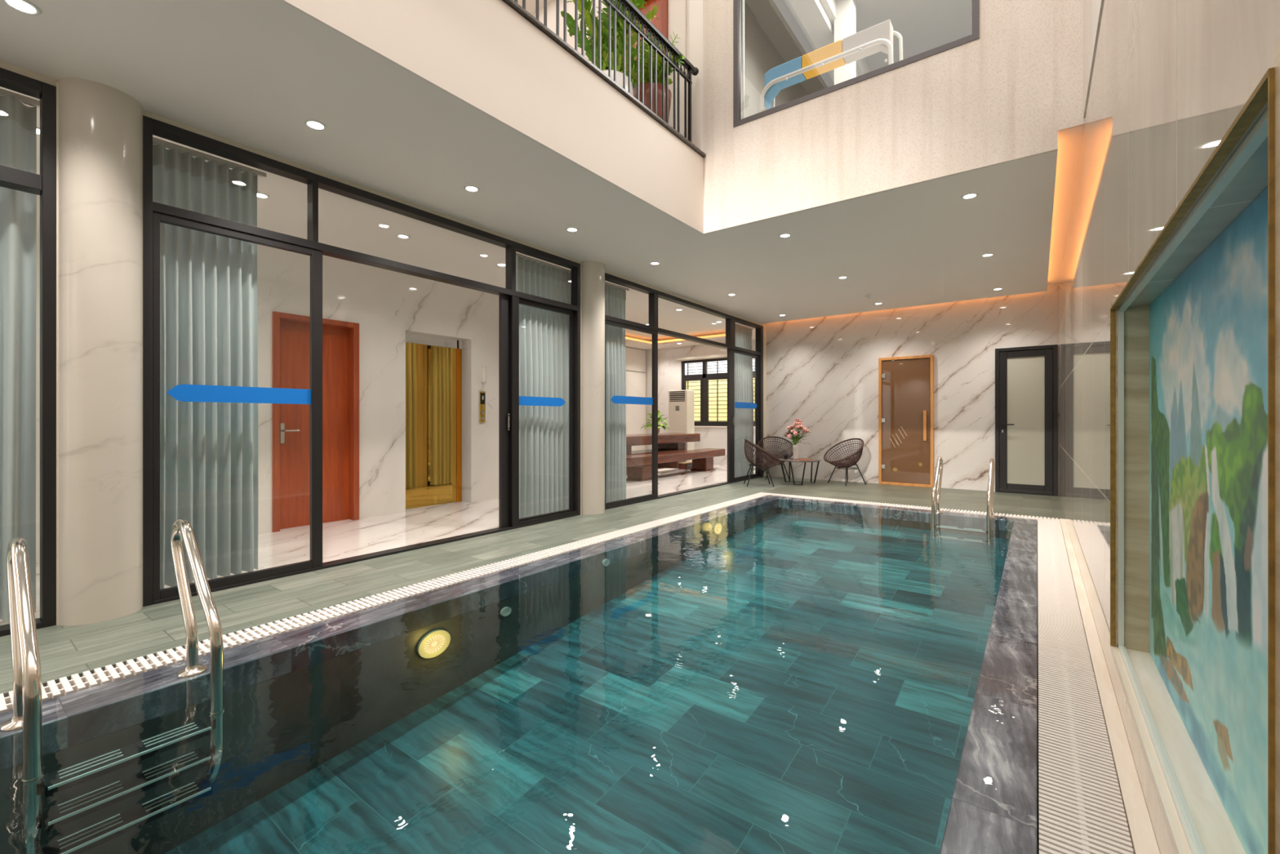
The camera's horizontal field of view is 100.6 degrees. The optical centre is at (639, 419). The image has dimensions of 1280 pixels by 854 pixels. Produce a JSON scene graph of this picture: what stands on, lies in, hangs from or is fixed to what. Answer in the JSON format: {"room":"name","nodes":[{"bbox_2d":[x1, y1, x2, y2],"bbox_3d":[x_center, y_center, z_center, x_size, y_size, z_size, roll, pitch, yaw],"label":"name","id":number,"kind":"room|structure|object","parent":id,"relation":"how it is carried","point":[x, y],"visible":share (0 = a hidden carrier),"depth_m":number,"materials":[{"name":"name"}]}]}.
{"room":"indoor swimming pool","nodes":[
{"label":"indoor swimming pool","id":0,"kind":"room"},
{"bbox_2d":[35,195,498,566],"bbox_3d":[-4.205,-0.375,4.513,0.240,2.950,7.400,0,0,37],"label":"wall","id":1,"kind":"structure","parent":0,"point":[387,305],"depth_m":6.00,"materials":[{"name":"stone"}]},
{"bbox_2d":[271,311,359,532],"bbox_3d":[-3.405,0.028,5.550,0.242,2.145,0.820,0,0,37],"label":"door","id":2,"kind":"structure","parent":1,"relation":"in","point":[291,333],"depth_m":5.51,"materials":[{"name":"brown wood"}]},
{"bbox_2d":[405,333,462,509],"bbox_3d":[-2.670,-0.022,6.753,0.060,2.245,1.007,0,0,37],"label":"door","id":3,"kind":"structure","parent":1,"relation":"in","point":[433,365],"depth_m":6.78,"materials":[{"name":"gold metal"}]},
{"bbox_2d":[479,391,485,422],"bbox_3d":[-2.106,-0.163,7.110,0.018,0.415,0.090,0,0,37],"label":"panel","id":4,"kind":"object","parent":1,"relation":"attached to","point":[482,395],"visible":1,"depth_m":7.10,"materials":[{"name":"gold metal"}]},
{"bbox_2d":[480,365,486,392],"bbox_3d":[-2.083,-0.529,7.109,0.055,0.362,0.080,0,0,37],"label":"intercom","id":5,"kind":"object","parent":1,"relation":"attached to","point":[483,369],"visible":1,"depth_m":7.08,"materials":[{"name":"beige plastic"}]},
{"bbox_2d":[0,61,766,476],"bbox_3d":[-1.290,-0.350,5.400,0.130,2.940,12.310,0,0,37],"label":"wall","id":6,"kind":"structure","parent":0,"point":[4,65],"depth_m":4.27,"materials":[{"name":"beige"}]},
{"bbox_2d":[0,67,56,636],"bbox_3d":[-3.855,-0.329,1.949,0.110,2.898,2.311,0,0,37],"label":"window","id":7,"kind":"structure","parent":6,"relation":"in","point":[43,184],"depth_m":2.82,"materials":[{"name":"metal"}]},
{"bbox_2d":[55,82,581,625],"bbox_3d":[-1.799,-0.350,4.649,0.054,2.900,4.475,0,0,37],"label":"trim","id":8,"kind":"structure","parent":6,"relation":"attached to","point":[56,83],"depth_m":2.84,"materials":[{"name":"beige"}]},
{"bbox_2d":[142,115,580,606],"bbox_3d":[-1.842,-0.341,4.645,0.110,2.882,3.733,0,0,37],"label":"door","id":9,"kind":"structure","parent":6,"relation":"in","point":[153,213],"depth_m":3.86,"materials":[{"name":"metal"}]},
{"bbox_2d":[604,272,763,509],"bbox_3d":[0.915,-0.338,8.337,0.110,2.875,4.688,0,0,37],"label":"door","id":10,"kind":"structure","parent":6,"relation":"in","point":[653,329],"depth_m":7.92,"materials":[{"name":"metal"}]},
{"bbox_2d":[734,323,753,477],"bbox_3d":[1.887,-0.345,9.948,0.151,2.830,1.000,0,0,37],"label":"curtain","id":11,"kind":"object","parent":6,"relation":"hanging from","point":[744,384],"visible":0.72,"depth_m":9.89,"materials":[{"name":"white fabric"}]},
{"bbox_2d":[281,0,703,234],"bbox_3d":[-1.319,-4.360,2.950,0.396,5.080,8.350,0,0,37],"label":"wall","id":12,"kind":"structure","parent":0,"point":[484,54],"depth_m":3.50,"materials":[{"name":"white paint"}]},
{"bbox_2d":[0,506,1011,853],"bbox_3d":[0.394,1.735,3.101,2.880,1.030,8.840,0,0,37],"label":"wall","id":13,"kind":"structure","parent":0,"point":[277,730],"depth_m":2.68,"materials":[{"name":"stone"}]},
{"bbox_2d":[417,629,450,657],"bbox_3d":[-1.224,1.334,3.161,0.020,0.151,0.210,0,0,37],"label":"lamp","id":14,"kind":"object","parent":13,"relation":"attached to","point":[436,642],"visible":1,"depth_m":3.15,"materials":[{"name":"beige glass"}]},
{"bbox_2d":[500,606,511,616],"bbox_3d":[-0.905,1.297,3.588,0.020,0.058,0.080,0,0,37],"label":"inlet","id":15,"kind":"object","parent":13,"relation":"attached to","point":[506,611],"visible":1,"depth_m":3.58,"materials":[{"name":"white plastic"}]},
{"bbox_2d":[0,495,1036,853],"bbox_3d":[0.377,1.162,3.113,3.120,0.116,9.120,0,0,37],"label":"pool edge","id":16,"kind":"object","parent":13,"relation":"on","point":[993,808],"depth_m":2.40,"materials":[{"name":"grey stone"}]},
{"bbox_2d":[0,518,225,853],"bbox_3d":[-2.054,1.034,2.092,0.644,1.167,0.588,0,0,37],"label":"pool ladder","id":17,"kind":"object","parent":16,"relation":"on","point":[25,657],"visible":1,"depth_m":1.92,"materials":[{"name":"silver metal"}]},
{"bbox_2d":[931,456,996,542],"bbox_3d":[3.689,1.034,6.069,0.626,1.167,0.644,0,0,37],"label":"pool ladder","id":18,"kind":"object","parent":16,"relation":"on","point":[939,468],"visible":0.85,"depth_m":5.96,"materials":[{"name":"silver metal"}]},
{"bbox_2d":[601,558,609,566],"bbox_3d":[-0.284,1.191,4.419,0.020,0.058,0.080,0,0,37],"label":"inlet","id":19,"kind":"object","parent":13,"relation":"attached to","point":[606,562],"visible":1,"depth_m":4.41,"materials":[{"name":"white"}]},
{"bbox_2d":[713,522,721,533],"bbox_3d":[0.870,1.227,5.965,0.020,0.122,0.170,0,0,37],"label":"lamp","id":20,"kind":"object","parent":13,"relation":"attached to","point":[717,526],"visible":1,"depth_m":5.95,"materials":[{"name":"beige glass"}]},
{"bbox_2d":[0,463,1065,697],"bbox_3d":[-0.573,1.158,6.169,9.100,0.124,14.400,0,0,37],"label":"floor","id":21,"kind":"structure","parent":0,"point":[64,651],"depth_m":4.50,"materials":[{"name":"tile"}]},
{"bbox_2d":[56,77,142,626],"bbox_3d":[-3.043,-0.360,3.003,0.344,2.930,0.344,0,0,37],"label":"column","id":22,"kind":"structure","parent":21,"relation":"on","point":[100,126],"depth_m":2.88,"materials":[{"name":"stone"}]},
{"bbox_2d":[0,493,768,713],"bbox_3d":[-1.178,1.114,3.804,0.192,0.036,9.887,0,0,37],"label":"overflow grating","id":23,"kind":"object","parent":21,"relation":"on","point":[88,680],"visible":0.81,"depth_m":2.97,"materials":[{"name":"beige plastic"}]},
{"bbox_2d":[581,261,604,514],"bbox_3d":[-0.587,-0.360,6.292,0.344,2.930,0.344,0,0,37],"label":"column","id":24,"kind":"structure","parent":21,"relation":"on","point":[593,273],"depth_m":6.13,"materials":[{"name":"stone"}]},
{"bbox_2d":[626,432,700,475],"bbox_3d":[0.126,0.716,11.450,0.900,0.761,3.100,0,0,37],"label":"table","id":25,"kind":"object","parent":21,"relation":"on","point":[667,442],"visible":0.42,"depth_m":11.56,"materials":[{"name":"red wood"}]},
{"bbox_2d":[640,410,669,433],"bbox_3d":[0.342,0.072,11.640,0.596,0.526,0.678,0,0,-25],"label":"potted plant","id":26,"kind":"object","parent":25,"relation":"on","point":[660,419],"visible":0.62,"depth_m":11.57,"materials":[{"name":"green plant"}]},
{"bbox_2d":[626,448,685,455],"bbox_3d":[0.043,0.715,11.356,0.680,0.050,2.450,0,0,37],"label":"bench","id":27,"kind":"object","parent":25,"relation":"attached to","point":[650,451],"depth_m":11.49,"materials":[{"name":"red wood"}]},
{"bbox_2d":[657,467,676,472],"bbox_3d":[0.475,1.071,11.100,0.318,0.046,0.604,0,0,37],"label":"paper stack","id":28,"kind":"object","parent":21,"relation":"on","point":[664,469],"visible":0.71,"depth_m":11.02,"materials":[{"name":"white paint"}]},
{"bbox_2d":[626,448,724,481],"bbox_3d":[0.675,0.876,10.522,0.450,0.441,3.470,0,0,37],"label":"bench","id":29,"kind":"object","parent":21,"relation":"on","point":[639,467],"visible":0.83,"depth_m":10.08,"materials":[{"name":"red wood"}]},
{"bbox_2d":[668,390,694,461],"bbox_3d":[1.007,0.198,12.998,0.540,1.796,0.365,0,0,37],"label":"air conditioner","id":30,"kind":"object","parent":21,"relation":"on","point":[681,402],"visible":0.69,"depth_m":12.85,"materials":[{"name":"beige plastic"}]},
{"bbox_2d":[669,391,684,401],"bbox_3d":[0.900,-0.550,12.864,0.430,0.240,0.008,0,0,37],"label":"vent","id":31,"kind":"object","parent":30,"relation":"attached to","point":[674,396],"depth_m":12.86,"materials":[{"name":"white plastic"}]},
{"bbox_2d":[678,461,692,469],"bbox_3d":[1.045,1.023,11.762,0.220,0.146,0.420,0,0,37],"label":"wooden box","id":32,"kind":"object","parent":21,"relation":"on","point":[686,464],"visible":0.82,"depth_m":11.62,"materials":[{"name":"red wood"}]},
{"bbox_2d":[743,438,782,487],"bbox_3d":[2.037,0.711,8.812,0.607,0.773,0.678,0,0,5],"label":"wicker chair","id":33,"kind":"object","parent":21,"relation":"on","point":[766,466],"visible":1,"depth_m":8.68,"materials":[{"name":"brown wicker"}]},
{"bbox_2d":[757,435,793,479],"bbox_3d":[2.499,0.711,9.766,0.678,0.773,0.607,0,0,3],"label":"wicker chair","id":34,"kind":"object","parent":21,"relation":"on","point":[766,437],"visible":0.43,"depth_m":9.98,"materials":[{"name":"brown wicker"}]},
{"bbox_2d":[778,457,820,484],"bbox_3d":[2.721,0.889,9.076,0.680,0.409,0.680,0,0,37],"label":"round side table","id":35,"kind":"object","parent":21,"relation":"on","point":[789,460],"visible":0.88,"depth_m":9.00,"materials":[{"name":"brown"}]},
{"bbox_2d":[792,443,799,458],"bbox_3d":[2.701,0.551,9.216,0.116,0.265,0.116,0,0,37],"label":"vase","id":36,"kind":"object","parent":35,"relation":"on","point":[795,448],"visible":0.97,"depth_m":9.18,"materials":[{"name":"white ceramic"}]},
{"bbox_2d":[782,417,809,446],"bbox_3d":[2.671,0.242,9.203,0.472,0.524,0.488,0,0,-28],"label":"flower bouquet","id":37,"kind":"object","parent":36,"relation":"in","point":[793,433],"visible":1,"depth_m":9.16,"materials":[{"name":"pink plant"}]},
{"bbox_2d":[823,438,866,485],"bbox_3d":[3.435,0.711,8.979,0.607,0.773,0.678,0,0,-21],"label":"wicker chair","id":38,"kind":"object","parent":21,"relation":"on","point":[838,464],"visible":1,"depth_m":9.02,"materials":[{"name":"brown wicker"}]},
{"bbox_2d":[755,492,1060,521],"bbox_3d":[3.169,1.114,6.851,3.520,0.036,0.192,0,0,37],"label":"overflow grating","id":39,"kind":"object","parent":21,"relation":"on","point":[999,514],"visible":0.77,"depth_m":6.68,"materials":[{"name":"beige plastic"}]},
{"bbox_2d":[1037,519,1133,853],"bbox_3d":[1.480,1.114,1.815,0.192,0.036,9.881,0,0,37],"label":"overflow grating","id":40,"kind":"object","parent":21,"relation":"on","point":[1082,811],"visible":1,"depth_m":1.85,"materials":[{"name":"beige plastic"}]},
{"bbox_2d":[513,0,555,15],"bbox_3d":[-2.996,-5.350,4.203,4.370,0.100,8.350,0,0,37],"label":"wall","id":41,"kind":"structure","parent":0,"point":[530,4],"depth_m":6.80,"materials":[{"name":"white paint"}]},
{"bbox_2d":[0,0,1084,350],"bbox_3d":[-0.583,-2.178,6.114,9.150,0.755,14.300,0,0,37],"label":"ceiling","id":42,"kind":"structure","parent":0,"point":[251,73],"depth_m":4.28,"materials":[{"name":"white paint"}]},
{"bbox_2d":[0,88,39,621],"bbox_3d":[-3.650,-0.345,2.532,0.171,2.830,1.130,0,0,37],"label":"curtain","id":43,"kind":"object","parent":42,"relation":"hanging from","point":[18,121],"visible":0.84,"depth_m":2.86,"materials":[{"name":"white fabric"}]},
{"bbox_2d":[1,0,41,15],"bbox_3d":[-2.718,-1.817,2.335,0.120,0.006,0.120,0,0,37],"label":"recessed light","id":44,"kind":"object","parent":42,"relation":"in","point":[25,6],"visible":1,"depth_m":2.34,"materials":[{"name":"white"}]},
{"bbox_2d":[36,127,39,135],"bbox_3d":[-3.767,-1.797,3.312,0.120,0.006,0.120,0,0,37],"label":"recessed light","id":45,"kind":"object","parent":42,"relation":"in","point":[37,128],"visible":0.08,"depth_m":3.32,"materials":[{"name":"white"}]},
{"bbox_2d":[152,137,266,589],"bbox_3d":[-2.890,-0.345,3.550,0.163,2.830,0.670,0,0,37],"label":"curtain","id":46,"kind":"object","parent":42,"relation":"hanging from","point":[209,322],"visible":0.77,"depth_m":3.56,"materials":[{"name":"white fabric"}]},
{"bbox_2d":[257,191,269,198],"bbox_3d":[-3.049,-1.797,4.274,0.120,0.006,0.120,0,0,37],"label":"recessed light","id":47,"kind":"object","parent":42,"relation":"in","point":[260,195],"visible":0.69,"depth_m":4.28,"materials":[{"name":"white"}]},
{"bbox_2d":[303,119,326,130],"bbox_3d":[-2.006,-1.817,3.288,0.120,0.006,0.120,0,0,37],"label":"recessed light","id":48,"kind":"object","parent":42,"relation":"in","point":[313,124],"visible":1,"depth_m":3.28,"materials":[{"name":"white plastic"}]},
{"bbox_2d":[396,234,409,238],"bbox_3d":[-2.331,-1.797,5.235,0.120,0.006,0.120,0,0,37],"label":"recessed light","id":49,"kind":"object","parent":42,"relation":"in","point":[401,236],"visible":1,"depth_m":5.22,"materials":[{"name":"white plastic"}]},
{"bbox_2d":[463,185,479,191],"bbox_3d":[-1.328,-1.817,4.197,0.120,0.006,0.120,0,0,37],"label":"recessed light","id":50,"kind":"object","parent":42,"relation":"in","point":[468,188],"visible":1,"depth_m":4.19,"materials":[{"name":"white plastic"}]},
{"bbox_2d":[496,262,505,266],"bbox_3d":[-1.613,-1.797,6.197,0.120,0.006,0.120,0,0,37],"label":"recessed light","id":51,"kind":"object","parent":42,"relation":"in","point":[498,264],"visible":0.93,"depth_m":6.19,"materials":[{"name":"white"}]},
{"bbox_2d":[515,253,570,518],"bbox_3d":[-1.054,-0.345,6.010,0.155,2.830,0.970,0,0,37],"label":"curtain","id":52,"kind":"object","parent":42,"relation":"hanging from","point":[544,335],"visible":0.8,"depth_m":5.95,"materials":[{"name":"white fabric"}]},
{"bbox_2d":[565,226,578,231],"bbox_3d":[-0.651,-1.817,5.104,0.120,0.006,0.120,0,0,37],"label":"recessed light","id":53,"kind":"object","parent":42,"relation":"in","point":[570,228],"visible":1,"depth_m":5.10,"materials":[{"name":"white plastic"}]},
{"bbox_2d":[604,281,628,502],"bbox_3d":[-0.402,-0.345,6.883,0.147,2.830,0.790,0,0,37],"label":"curtain","id":54,"kind":"object","parent":42,"relation":"hanging from","point":[615,295],"visible":0.62,"depth_m":6.92,"materials":[{"name":"white fabric"}]},
{"bbox_2d":[649,262,660,265],"bbox_3d":[0.175,-1.817,6.209,0.120,0.006,0.120,0,0,37],"label":"recessed light","id":55,"kind":"object","parent":42,"relation":"in","point":[651,263],"visible":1,"depth_m":6.20,"materials":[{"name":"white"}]},
{"bbox_2d":[625,333,725,343],"bbox_3d":[-0.254,-1.923,10.524,2.720,0.055,5.360,0,0,37],"label":"strip","id":56,"kind":"object","parent":42,"relation":"attached to","point":[720,335],"visible":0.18,"depth_m":12.86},
{"bbox_2d":[778,233,791,237],"bbox_3d":[1.437,-1.817,5.267,0.120,0.006,0.120,0,0,37],"label":"recessed light","id":57,"kind":"object","parent":42,"relation":"in","point":[783,235],"visible":1,"depth_m":5.26,"materials":[{"name":"white plastic"}]},
{"bbox_2d":[837,275,847,279],"bbox_3d":[2.604,-1.817,6.830,0.120,0.006,0.120,0,0,37],"label":"recessed light","id":58,"kind":"object","parent":42,"relation":"in","point":[842,277],"visible":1,"depth_m":6.82,"materials":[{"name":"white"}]},
{"bbox_2d":[865,294,872,297],"bbox_3d":[3.381,-1.802,7.846,0.104,0.036,0.104,0,0,37],"label":"smoke detector","id":59,"kind":"object","parent":42,"relation":"attached to","point":[868,295],"visible":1,"depth_m":7.81,"materials":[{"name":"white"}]},
{"bbox_2d":[960,192,978,199],"bbox_3d":[2.687,-1.817,4.334,0.120,0.006,0.120,0,0,37],"label":"recessed light","id":60,"kind":"object","parent":42,"relation":"in","point":[968,196],"visible":1,"depth_m":4.33,"materials":[{"name":"white"}]},
{"bbox_2d":[981,253,994,257],"bbox_3d":[3.854,-1.817,5.896,0.120,0.006,0.120,0,0,37],"label":"recessed light","id":61,"kind":"object","parent":42,"relation":"in","point":[988,254],"visible":1,"depth_m":5.89,"materials":[{"name":"white"}]},
{"bbox_2d":[164,513,1009,853],"bbox_3d":[0.394,1.647,3.101,2.780,0.692,8.740,0,0,37],"label":"floor","id":62,"kind":"structure","parent":0,"point":[788,684],"depth_m":2.80,"materials":[{"name":"tile"}]},
{"bbox_2d":[501,0,700,155],"bbox_3d":[-2.916,-2.570,4.143,4.370,0.020,8.350,0,0,37],"label":"floor","id":63,"kind":"structure","parent":0,"point":[501,0],"depth_m":3.90,"materials":[{"name":"grey paint"}]},
{"bbox_2d":[560,0,659,96],"bbox_3d":[-0.335,-3.286,4.716,0.882,1.411,0.724,0,0,37],"label":"potted plant","id":64,"kind":"object","parent":63,"relation":"on","point":[638,4],"visible":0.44,"depth_m":4.60,"materials":[{"name":"green plant"}]},
{"bbox_2d":[597,0,657,88],"bbox_3d":[-0.102,-3.438,5.594,0.689,1.717,0.508,0,0,-27],"label":"potted plant","id":65,"kind":"object","parent":63,"relation":"on","point":[633,63],"visible":0.05,"depth_m":5.49,"materials":[{"name":"green plant"}]},
{"bbox_2d":[626,31,684,122],"bbox_3d":[0.172,-3.084,5.062,0.633,1.008,0.552,0,0,37],"label":"potted plant","id":66,"kind":"object","parent":63,"relation":"on","point":[646,68],"visible":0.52,"depth_m":4.93,"materials":[{"name":"green plant"}]},
{"bbox_2d":[625,346,645,373],"bbox_3d":[-1.869,-0.500,11.661,0.150,3.200,6.550,0,0,37],"label":"wall","id":67,"kind":"structure","parent":0,"point":[625,346],"depth_m":13.88,"materials":[{"name":"grey paint"}]},
{"bbox_2d":[625,346,645,450],"bbox_3d":[-0.656,-0.365,13.132,0.035,2.930,2.660,0,0,37],"label":"panelling","id":68,"kind":"object","parent":67,"relation":"attached to","point":[635,359],"visible":0.16,"depth_m":13.82,"materials":[{"name":"white paint"}]},
{"bbox_2d":[645,339,755,464],"bbox_3d":[1.732,-0.500,13.184,4.400,3.200,0.200,0,0,37],"label":"wall","id":69,"kind":"structure","parent":0,"point":[669,369],"depth_m":13.67,"materials":[{"name":"stone"}]},
{"bbox_2d":[676,353,755,427],"bbox_3d":[1.987,-0.682,12.906,2.460,1.755,0.220,0,0,37],"label":"window","id":70,"kind":"structure","parent":69,"relation":"in","point":[704,377],"depth_m":13.18,"materials":[{"name":"metal"}]},
{"bbox_2d":[533,0,972,139],"bbox_3d":[-0.680,-3.990,4.564,7.650,2.820,11.700,0,0,37],"label":"wall","id":71,"kind":"structure","parent":0,"point":[773,37],"depth_m":6.25,"materials":[{"name":"grey paint"}]},
{"bbox_2d":[502,0,706,157],"bbox_3d":[-1.573,-2.580,2.394,0.195,0.024,7.154,0,0,37],"label":"trim","id":72,"kind":"structure","parent":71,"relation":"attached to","point":[511,3],"depth_m":3.91,"materials":[{"name":"metal"}]},
{"bbox_2d":[514,0,698,142],"bbox_3d":[-1.567,-3.004,2.355,0.072,0.824,7.099,0,0,37],"label":"balcony railing","id":73,"kind":"object","parent":72,"relation":"on","point":[628,5],"visible":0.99,"depth_m":4.43,"materials":[{"name":"black metal"}]},
{"bbox_2d":[601,0,667,63],"bbox_3d":[-0.044,-3.650,6.017,0.930,2.140,0.150,0,0,37],"label":"door","id":74,"kind":"structure","parent":71,"relation":"in","point":[661,24],"depth_m":5.82,"materials":[{"name":"brown wood"}]},
{"bbox_2d":[783,0,871,84],"bbox_3d":[2.574,-3.615,6.614,0.550,2.070,4.320,0,0,37],"label":"trim","id":75,"kind":"structure","parent":71,"relation":"attached to","point":[824,23],"depth_m":5.83,"materials":[{"name":"grey paint"}]},
{"bbox_2d":[702,0,1084,234],"bbox_3d":[1.780,-4.360,4.372,2.880,5.080,0.024,0,0,37],"label":"wall","id":76,"kind":"structure","parent":0,"point":[1005,95],"depth_m":4.15,"materials":[{"name":"paint"}]},
{"bbox_2d":[733,0,979,127],"bbox_3d":[1.688,-3.928,4.460,1.962,2.345,0.072,0,0,37],"label":"window","id":77,"kind":"structure","parent":76,"relation":"in","point":[737,121],"depth_m":4.73,"materials":[{"name":"grey metal"}]},
{"bbox_2d":[765,283,1058,495],"bbox_3d":[4.324,-0.365,8.983,4.620,3.170,0.150,0,0,37],"label":"wall","id":78,"kind":"structure","parent":0,"point":[822,372],"depth_m":8.97,"materials":[{"name":"stone"}]},
{"bbox_2d":[878,354,933,487],"bbox_3d":[4.387,0.033,8.790,0.822,2.135,0.085,0,0,37],"label":"door","id":79,"kind":"structure","parent":78,"relation":"in","point":[904,385],"depth_m":8.78,"materials":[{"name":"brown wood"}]},
{"bbox_2d":[995,344,1057,496],"bbox_3d":[5.666,0.018,7.816,0.743,2.165,0.115,0,0,37],"label":"door","id":80,"kind":"structure","parent":78,"relation":"in","point":[1026,378],"depth_m":7.82,"materials":[{"name":"black metal"}]},
{"bbox_2d":[1036,523,1039,853],"bbox_3d":[0.213,1.198,2.893,3.520,0.045,10.090,0,0,37],"label":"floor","id":81,"kind":"structure","parent":0,"point":[1037,797],"depth_m":2.04,"materials":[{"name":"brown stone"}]},
{"bbox_2d":[1058,0,1279,853],"bbox_3d":[2.450,-2.840,2.701,0.206,8.120,12.460,0,0,37],"label":"wall","id":82,"kind":"structure","parent":0,"point":[1167,76],"depth_m":2.01,"materials":[{"name":"grey tile"}]},
{"bbox_2d":[1059,518,1159,853],"bbox_3d":[1.643,1.159,1.825,0.050,0.122,10.090,0,0,37],"label":"trim","id":83,"kind":"structure","parent":82,"relation":"attached to","point":[1142,835],"depth_m":1.85,"materials":[{"name":"beige stone"}]},
{"bbox_2d":[1111,645,1246,853],"bbox_3d":[1.458,0.960,1.417,0.146,0.030,1.895,0,0,37],"label":"trim","id":84,"kind":"structure","parent":82,"relation":"attached to","point":[1215,831],"depth_m":1.45,"materials":[{"name":"beige stone"}]},
{"bbox_2d":[1110,66,1275,853],"bbox_3d":[1.408,0.241,1.455,0.025,1.408,1.902,0,0,37],"label":"trim","id":85,"kind":"structure","parent":82,"relation":"attached to","point":[1264,91],"depth_m":0.70,"materials":[{"name":"beige wood"}]},
{"bbox_2d":[1118,106,1267,853],"bbox_3d":[1.425,0.242,1.441,0.021,1.405,1.895,0,0,37],"label":"trim","id":86,"kind":"structure","parent":82,"relation":"attached to","point":[1258,133],"depth_m":1.49,"materials":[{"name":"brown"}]},
{"bbox_2d":[1111,47,1274,308],"bbox_3d":[1.459,-0.475,1.416,0.144,0.030,1.895,0,0,37],"label":"trim","id":87,"kind":"structure","parent":82,"relation":"attached to","point":[1251,180],"depth_m":1.17,"materials":[{"name":"brown wood"}]},
{"bbox_2d":[1111,38,1279,853],"bbox_3d":[1.459,0.242,1.416,0.144,1.465,1.955,0,0,37],"label":"trim","id":88,"kind":"structure","parent":82,"relation":"attached to","point":[1136,319],"depth_m":2.17,"materials":[{"name":"stone"}]},
{"bbox_2d":[1149,186,1267,853],"bbox_3d":[1.501,0.242,1.385,0.020,1.403,1.893,0,0,37],"label":"mural","id":89,"kind":"object","parent":82,"relation":"attached to","point":[1208,329],"visible":0.94,"depth_m":1.36,"materials":[{"name":"paint"}]},
{"bbox_3d":[3.219,-2.572,6.133,3.080,0.024,4.320,0,0,37],"label":"floor","id":90,"kind":"structure","parent":0,"visible":0},
{"bbox_2d":[760,19,902,112],"bbox_3d":[1.678,-2.959,4.774,1.212,0.739,0.210,0,0,37],"label":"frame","id":91,"kind":"object","parent":90,"relation":"on","point":[878,37],"visible":0.94,"depth_m":4.71,"materials":[{"name":"white metal"}]},
{"label":"outside","id":92,"kind":"structure","parent":0,"visible":0},
{"bbox_2d":[686,377,755,420],"bbox_3d":[2.361,0.020,14.025,6.000,2.360,0.100,0,0,37],"label":"wall","id":93,"kind":"structure","parent":92,"point":[722,400],"depth_m":14.23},
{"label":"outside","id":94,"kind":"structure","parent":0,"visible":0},
{"bbox_2d":[684,358,755,374],"bbox_3d":[2.720,-1.350,14.506,6.000,5.100,0.100,0,0,37],"label":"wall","id":95,"kind":"structure","parent":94,"point":[722,364],"depth_m":15.00,"materials":[{"name":"white"}]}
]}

